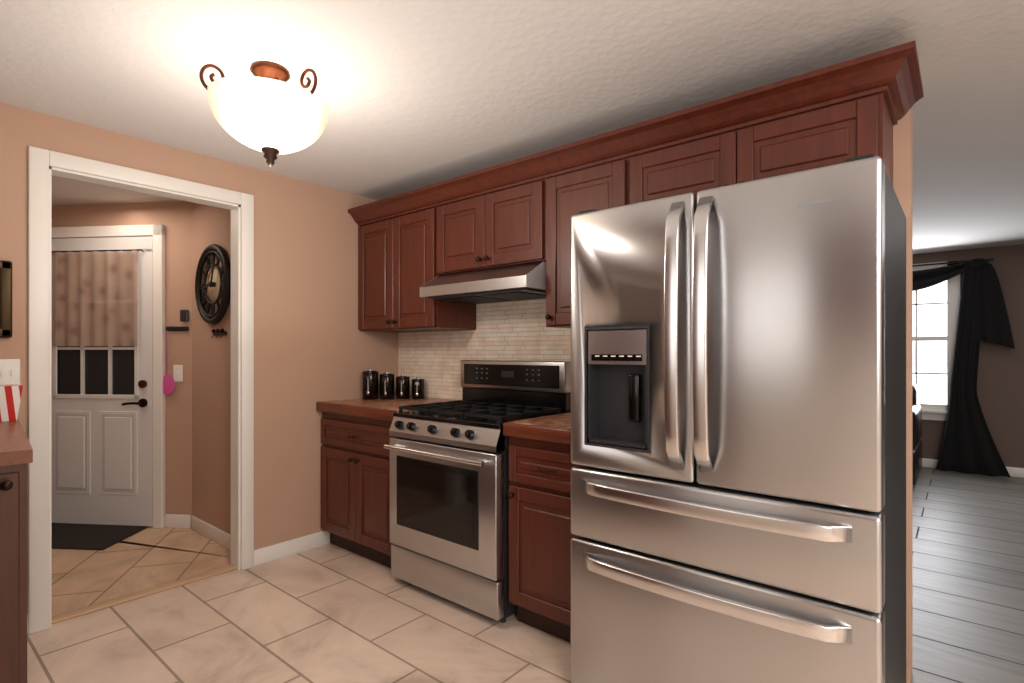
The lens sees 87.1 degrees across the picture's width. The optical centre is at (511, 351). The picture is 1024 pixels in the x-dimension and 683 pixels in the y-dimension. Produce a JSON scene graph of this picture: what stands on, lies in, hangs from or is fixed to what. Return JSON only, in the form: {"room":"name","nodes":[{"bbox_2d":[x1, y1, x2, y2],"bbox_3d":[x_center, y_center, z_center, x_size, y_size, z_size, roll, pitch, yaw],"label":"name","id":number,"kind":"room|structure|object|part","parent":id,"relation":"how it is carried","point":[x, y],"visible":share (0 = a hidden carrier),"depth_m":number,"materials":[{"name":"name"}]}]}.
{"room":"kitchen","nodes":[
{"label":"kitchen","id":0,"kind":"room"},
{"bbox_2d":[52,201,191,526],"bbox_3d":[-3.238,0.085,3.870,2.100,2.250,0.110,0,0,6],"label":"wall","id":1,"kind":"structure","parent":0,"point":[174,218],"depth_m":3.72,"materials":[{"name":"beige paint"}]},
{"bbox_2d":[52,236,152,525],"bbox_3d":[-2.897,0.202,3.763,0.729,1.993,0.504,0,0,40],"label":"entry door","id":2,"kind":"structure","parent":1,"relation":"in","point":[102,434],"depth_m":3.74,"materials":[{"name":"white wood"}]},
{"bbox_2d":[52,249,142,345],"bbox_3d":[-2.896,-0.371,3.730,0.730,0.663,0.036,0,0,6],"label":"door curtain","id":3,"kind":"object","parent":2,"relation":"hanging from","point":[94,297],"visible":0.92,"depth_m":3.72,"materials":[{"name":"beige fabric"}]},
{"bbox_2d":[52,224,164,528],"bbox_3d":[-2.898,0.168,3.761,1.010,2.085,0.036,0,0,6],"label":"door frame","id":4,"kind":"structure","parent":1,"relation":"attached to","point":[157,232],"depth_m":3.70,"materials":[{"name":"white wood"}]},
{"bbox_2d":[166,326,188,330],"bbox_3d":[-2.303,-0.160,3.701,0.165,0.030,0.030,0,0,6],"label":"key rack","id":5,"kind":"object","parent":1,"relation":"attached to","point":[186,328],"visible":0.96,"depth_m":3.70,"materials":[{"name":"black"}]},
{"bbox_2d":[163,331,174,394],"bbox_3d":[-2.366,0.073,3.701,0.093,0.447,0.063,0,0,40],"label":"fly swatter","id":6,"kind":"object","parent":5,"relation":"hanging from","point":[168,384],"visible":0.98,"depth_m":3.70,"materials":[{"name":"pink plastic"}]},
{"bbox_2d":[173,365,182,381],"bbox_3d":[-2.299,0.147,3.712,0.058,0.115,0.041,0,0,40],"label":"switch plate","id":7,"kind":"object","parent":1,"relation":"attached to","point":[177,373],"visible":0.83,"depth_m":3.71,"materials":[{"name":"white plastic"}]},
{"bbox_2d":[165,514,190,527],"bbox_3d":[-2.297,1.165,3.709,0.185,0.090,0.012,0,0,6],"label":"baseboard","id":8,"kind":"structure","parent":1,"relation":"attached to","point":[176,521],"depth_m":3.70,"materials":[{"name":"white wood"}]},
{"bbox_2d":[180,310,188,320],"bbox_3d":[-2.248,-0.250,3.699,0.055,0.080,0.021,0,0,6],"label":"thermostat","id":9,"kind":"object","parent":1,"relation":"attached to","point":[184,315],"visible":0.94,"depth_m":3.69,"materials":[{"name":"grey plastic"}]},
{"bbox_2d":[0,103,398,612],"bbox_3d":[-1.736,0.085,2.801,0.100,2.250,2.780,0,0,40],"label":"wall","id":10,"kind":"structure","parent":0,"point":[313,344],"depth_m":3.17,"materials":[{"name":"beige paint"}]},
{"bbox_2d":[0,260,11,337],"bbox_3d":[-2.205,-0.220,2.141,0.027,0.320,0.325,0,0,40],"label":"picture frame","id":11,"kind":"object","parent":10,"relation":"attached to","point":[5,299],"visible":0.98,"depth_m":2.24,"materials":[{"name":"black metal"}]},
{"bbox_2d":[0,359,19,384],"bbox_3d":[-2.116,0.087,2.260,0.012,0.115,0.082,0,0,40],"label":"switch plate","id":12,"kind":"object","parent":10,"relation":"attached to","point":[9,371],"visible":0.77,"depth_m":2.27,"materials":[{"name":"white plastic"}]},
{"bbox_2d":[28,146,253,634],"bbox_3d":[-1.810,0.164,2.712,0.136,2.093,0.954,0,0,40],"label":"door frame","id":13,"kind":"structure","parent":10,"relation":"attached to","point":[44,165],"depth_m":2.44,"materials":[{"name":"white wood"}]},
{"bbox_2d":[254,530,329,565],"bbox_3d":[-1.307,1.165,3.225,0.013,0.090,0.476,0,0,40],"label":"baseboard","id":14,"kind":"structure","parent":10,"relation":"attached to","point":[263,555],"depth_m":3.20,"materials":[{"name":"white wood"}]},
{"bbox_2d":[192,202,230,534],"bbox_3d":[-1.860,0.085,3.483,0.966,2.250,0.095,0,0,40],"label":"wall","id":15,"kind":"structure","parent":0,"point":[211,430],"depth_m":3.51,"materials":[{"name":"beige paint"}]},
{"bbox_2d":[191,516,230,550],"bbox_3d":[-1.865,1.165,3.417,0.850,0.090,0.013,0,0,40],"label":"baseboard","id":16,"kind":"structure","parent":15,"relation":"attached to","point":[198,525],"depth_m":3.46,"materials":[{"name":"white wood"}]},
{"bbox_2d":[195,244,230,323],"bbox_3d":[-1.903,-0.430,3.426,0.510,0.510,0.040,0,0,40],"label":"clock","id":17,"kind":"object","parent":15,"relation":"attached to","point":[218,285],"visible":1,"depth_m":3.42,"materials":[{"name":"black metal"}]},
{"bbox_2d":[211,328,226,337],"bbox_3d":[-1.849,-0.118,3.389,0.190,0.059,0.031,0,0,40],"label":"ornament","id":18,"kind":"object","parent":15,"relation":"attached to","point":[221,332],"visible":0.98,"depth_m":3.38,"materials":[{"name":"brown metal"}]},
{"bbox_2d":[27,526,570,682],"bbox_3d":[-0.544,1.235,1.801,8.350,0.050,2.780,0,0,40],"label":"floor","id":19,"kind":"structure","parent":0,"point":[330,613],"depth_m":2.36,"materials":[{"name":"beige tile"}]},
{"bbox_2d":[0,418,32,682],"bbox_3d":[-1.926,0.743,1.645,1.086,0.935,0.759,0,0,40],"label":"base cabinet","id":20,"kind":"object","parent":19,"relation":"on","point":[16,452],"visible":1,"depth_m":1.50,"materials":[{"name":"brown wood"}]},
{"bbox_2d":[0,384,22,421],"bbox_3d":[-2.029,0.203,2.140,0.116,0.140,0.116,0,0,40],"label":"popcorn box","id":21,"kind":"object","parent":20,"relation":"on","point":[10,397],"visible":1,"depth_m":2.12,"materials":[{"name":"cardboard"}]},
{"bbox_2d":[52,523,149,549],"bbox_3d":[-3.070,1.205,3.558,1.200,0.008,0.465,0,0,6],"label":"door mat","id":22,"kind":"object","parent":19,"relation":"on","point":[83,536],"visible":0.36,"depth_m":3.53,"materials":[{"name":"black fabric"}]},
{"bbox_2d":[52,565,235,623],"bbox_3d":[-1.814,1.204,2.715,0.070,0.012,0.796,0,0,40],"label":"trim","id":23,"kind":"structure","parent":19,"relation":"on","point":[121,599],"depth_m":2.66,"materials":[{"name":"brown wood"}]},
{"bbox_2d":[316,396,457,567],"bbox_3d":[-0.720,0.759,3.328,0.769,0.902,0.643,0,0,40],"label":"base cabinet","id":24,"kind":"object","parent":19,"relation":"on","point":[355,482],"visible":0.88,"depth_m":3.12,"materials":[{"name":"brown wood"}]},
{"bbox_2d":[362,369,378,399],"bbox_3d":[-0.926,0.208,3.525,0.106,0.197,0.106,0,0,40],"label":"canister","id":25,"kind":"object","parent":24,"relation":"on","point":[370,384],"visible":1,"depth_m":3.48,"materials":[{"name":"black"}]},
{"bbox_2d":[379,372,394,398],"bbox_3d":[-0.821,0.218,3.541,0.098,0.177,0.099,0,0,40],"label":"canister","id":26,"kind":"object","parent":24,"relation":"on","point":[386,385],"visible":1,"depth_m":3.50,"materials":[{"name":"black"}]},
{"bbox_2d":[396,374,409,398],"bbox_3d":[-0.720,0.227,3.553,0.092,0.160,0.093,0,0,40],"label":"canister","id":27,"kind":"object","parent":24,"relation":"on","point":[402,386],"visible":1,"depth_m":3.52,"materials":[{"name":"black"}]},
{"bbox_2d":[412,377,424,398],"bbox_3d":[-0.621,0.236,3.561,0.086,0.142,0.088,0,0,40],"label":"canister","id":28,"kind":"object","parent":24,"relation":"on","point":[418,387],"visible":1,"depth_m":3.53,"materials":[{"name":"black"}]},
{"bbox_2d":[384,360,570,622],"bbox_3d":[-0.163,0.629,2.801,0.754,1.162,0.718,0,0,40],"label":"stove","id":29,"kind":"object","parent":19,"relation":"on","point":[449,500],"visible":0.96,"depth_m":2.58,"materials":[{"name":"grey metal"}]},
{"bbox_2d":[503,412,577,642],"bbox_3d":[0.333,0.759,2.444,0.456,0.902,0.643,0,0,40],"label":"base cabinet","id":30,"kind":"object","parent":19,"relation":"on","point":[541,465],"visible":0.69,"depth_m":2.26,"materials":[{"name":"brown wood"}]},
{"bbox_2d":[571,154,905,682],"bbox_3d":[0.795,0.350,1.911,0.927,1.712,0.861,0,0,40],"label":"fridge","id":31,"kind":"object","parent":19,"relation":"on","point":[738,430],"visible":1,"depth_m":1.56,"materials":[{"name":"silver metal"}]},
{"bbox_3d":[0.405,-0.044,1.816,0.452,0.892,0.082,0,0,40],"label":"door","id":32,"kind":"part","parent":31,"relation":"part of","materials":[{"name":"silver metal"}]},
{"bbox_2d":[0,0,1023,253],"bbox_3d":[0.918,-1.065,3.661,8.500,0.050,7.510,0,0,40],"label":"ceiling","id":33,"kind":"structure","parent":0,"point":[414,94],"depth_m":2.00,"materials":[{"name":"white paint"}]},
{"bbox_2d":[199,61,328,167],"bbox_3d":[-0.890,-0.860,1.977,0.425,0.359,0.425,0,0,40],"label":"ceiling light","id":34,"kind":"object","parent":33,"relation":"attached to","point":[269,111],"visible":1,"depth_m":1.88,"materials":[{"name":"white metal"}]},
{"bbox_2d":[399,107,911,682],"bbox_3d":[0.311,0.085,2.977,3.050,2.250,0.120,0,0,40],"label":"wall","id":35,"kind":"structure","parent":0,"point":[903,159],"depth_m":1.96,"materials":[{"name":"beige paint"}]},
{"bbox_2d":[352,189,475,331],"bbox_3d":[-0.594,-0.515,3.427,0.835,0.750,0.347,0,0,40],"label":"upper cabinet","id":36,"kind":"object","parent":35,"relation":"attached to","point":[401,245],"depth_m":3.27,"materials":[{"name":"brown wood"}]},
{"bbox_2d":[398,299,570,399],"bbox_3d":[-0.043,0.458,3.188,1.988,1.505,0.009,0,0,40],"label":"tile backsplash","id":37,"kind":"structure","parent":35,"relation":"attached to","point":[515,330],"depth_m":3.29,"materials":[{"name":"tile"}]},
{"bbox_2d":[444,161,543,274],"bbox_3d":[-0.033,-0.666,2.956,0.770,0.448,0.347,0,0,40],"label":"upper cabinet","id":38,"kind":"object","parent":35,"relation":"attached to","point":[522,210],"depth_m":2.77,"materials":[{"name":"brown wood"}]},
{"bbox_2d":[420,261,545,303],"bbox_3d":[-0.074,-0.362,2.907,0.750,0.147,0.458,0,0,40],"label":"range hood","id":39,"kind":"object","parent":38,"relation":"attached to","point":[514,283],"visible":0.77,"depth_m":2.73,"materials":[{"name":"silver metal"}]},
{"bbox_2d":[540,137,627,327],"bbox_3d":[0.431,-0.505,2.567,0.440,0.770,0.347,0,0,40],"label":"upper cabinet","id":40,"kind":"object","parent":35,"relation":"attached to","point":[596,178],"depth_m":2.48,"materials":[{"name":"brown wood"}]},
{"bbox_2d":[628,65,899,204],"bbox_3d":[0.944,-0.728,2.137,0.900,0.325,0.347,0,0,40],"label":"upper cabinet","id":41,"kind":"object","parent":35,"relation":"attached to","point":[828,123],"depth_m":1.93,"materials":[{"name":"brown wood"}]},
{"bbox_2d":[911,467,1023,682],"bbox_3d":[3.229,1.235,3.537,4.800,0.050,4.730,0,0,40],"label":"floor","id":42,"kind":"structure","parent":0,"point":[967,577],"depth_m":2.88,"materials":[{"name":"grey wood"}]},
{"bbox_2d":[912,382,921,484],"bbox_3d":[3.523,0.740,5.451,0.950,0.900,1.020,0,0,40],"label":"armchair","id":43,"kind":"object","parent":42,"relation":"on","point":[916,437],"visible":0.15,"depth_m":5.03,"materials":[{"name":"black leather"}]},
{"bbox_2d":[912,244,1023,467],"bbox_3d":[4.743,0.085,5.419,4.900,2.250,0.100,0,0,40],"label":"wall","id":44,"kind":"structure","parent":0,"point":[1000,386],"depth_m":5.29,"materials":[{"name":"brown paint"}]},
{"bbox_2d":[912,260,959,420],"bbox_3d":[4.159,-0.110,5.797,1.060,1.640,0.069,0,0,40],"label":"window","id":45,"kind":"structure","parent":44,"relation":"in","point":[935,310],"depth_m":5.62,"materials":[{"name":"white glass"}]},
{"bbox_2d":[912,258,1014,477],"bbox_3d":[4.224,0.137,5.633,1.514,2.127,0.104,0,0,40],"label":"curtain","id":46,"kind":"object","parent":44,"relation":"hanging from","point":[968,445],"visible":0.9,"depth_m":5.34,"materials":[{"name":"black fabric"}]},
{"bbox_2d":[922,458,1023,477],"bbox_3d":[4.749,1.165,5.341,4.790,0.090,0.013,0,0,40],"label":"baseboard","id":47,"kind":"structure","parent":44,"relation":"attached to","point":[932,463],"depth_m":5.25,"materials":[{"name":"white wood"}]}
]}

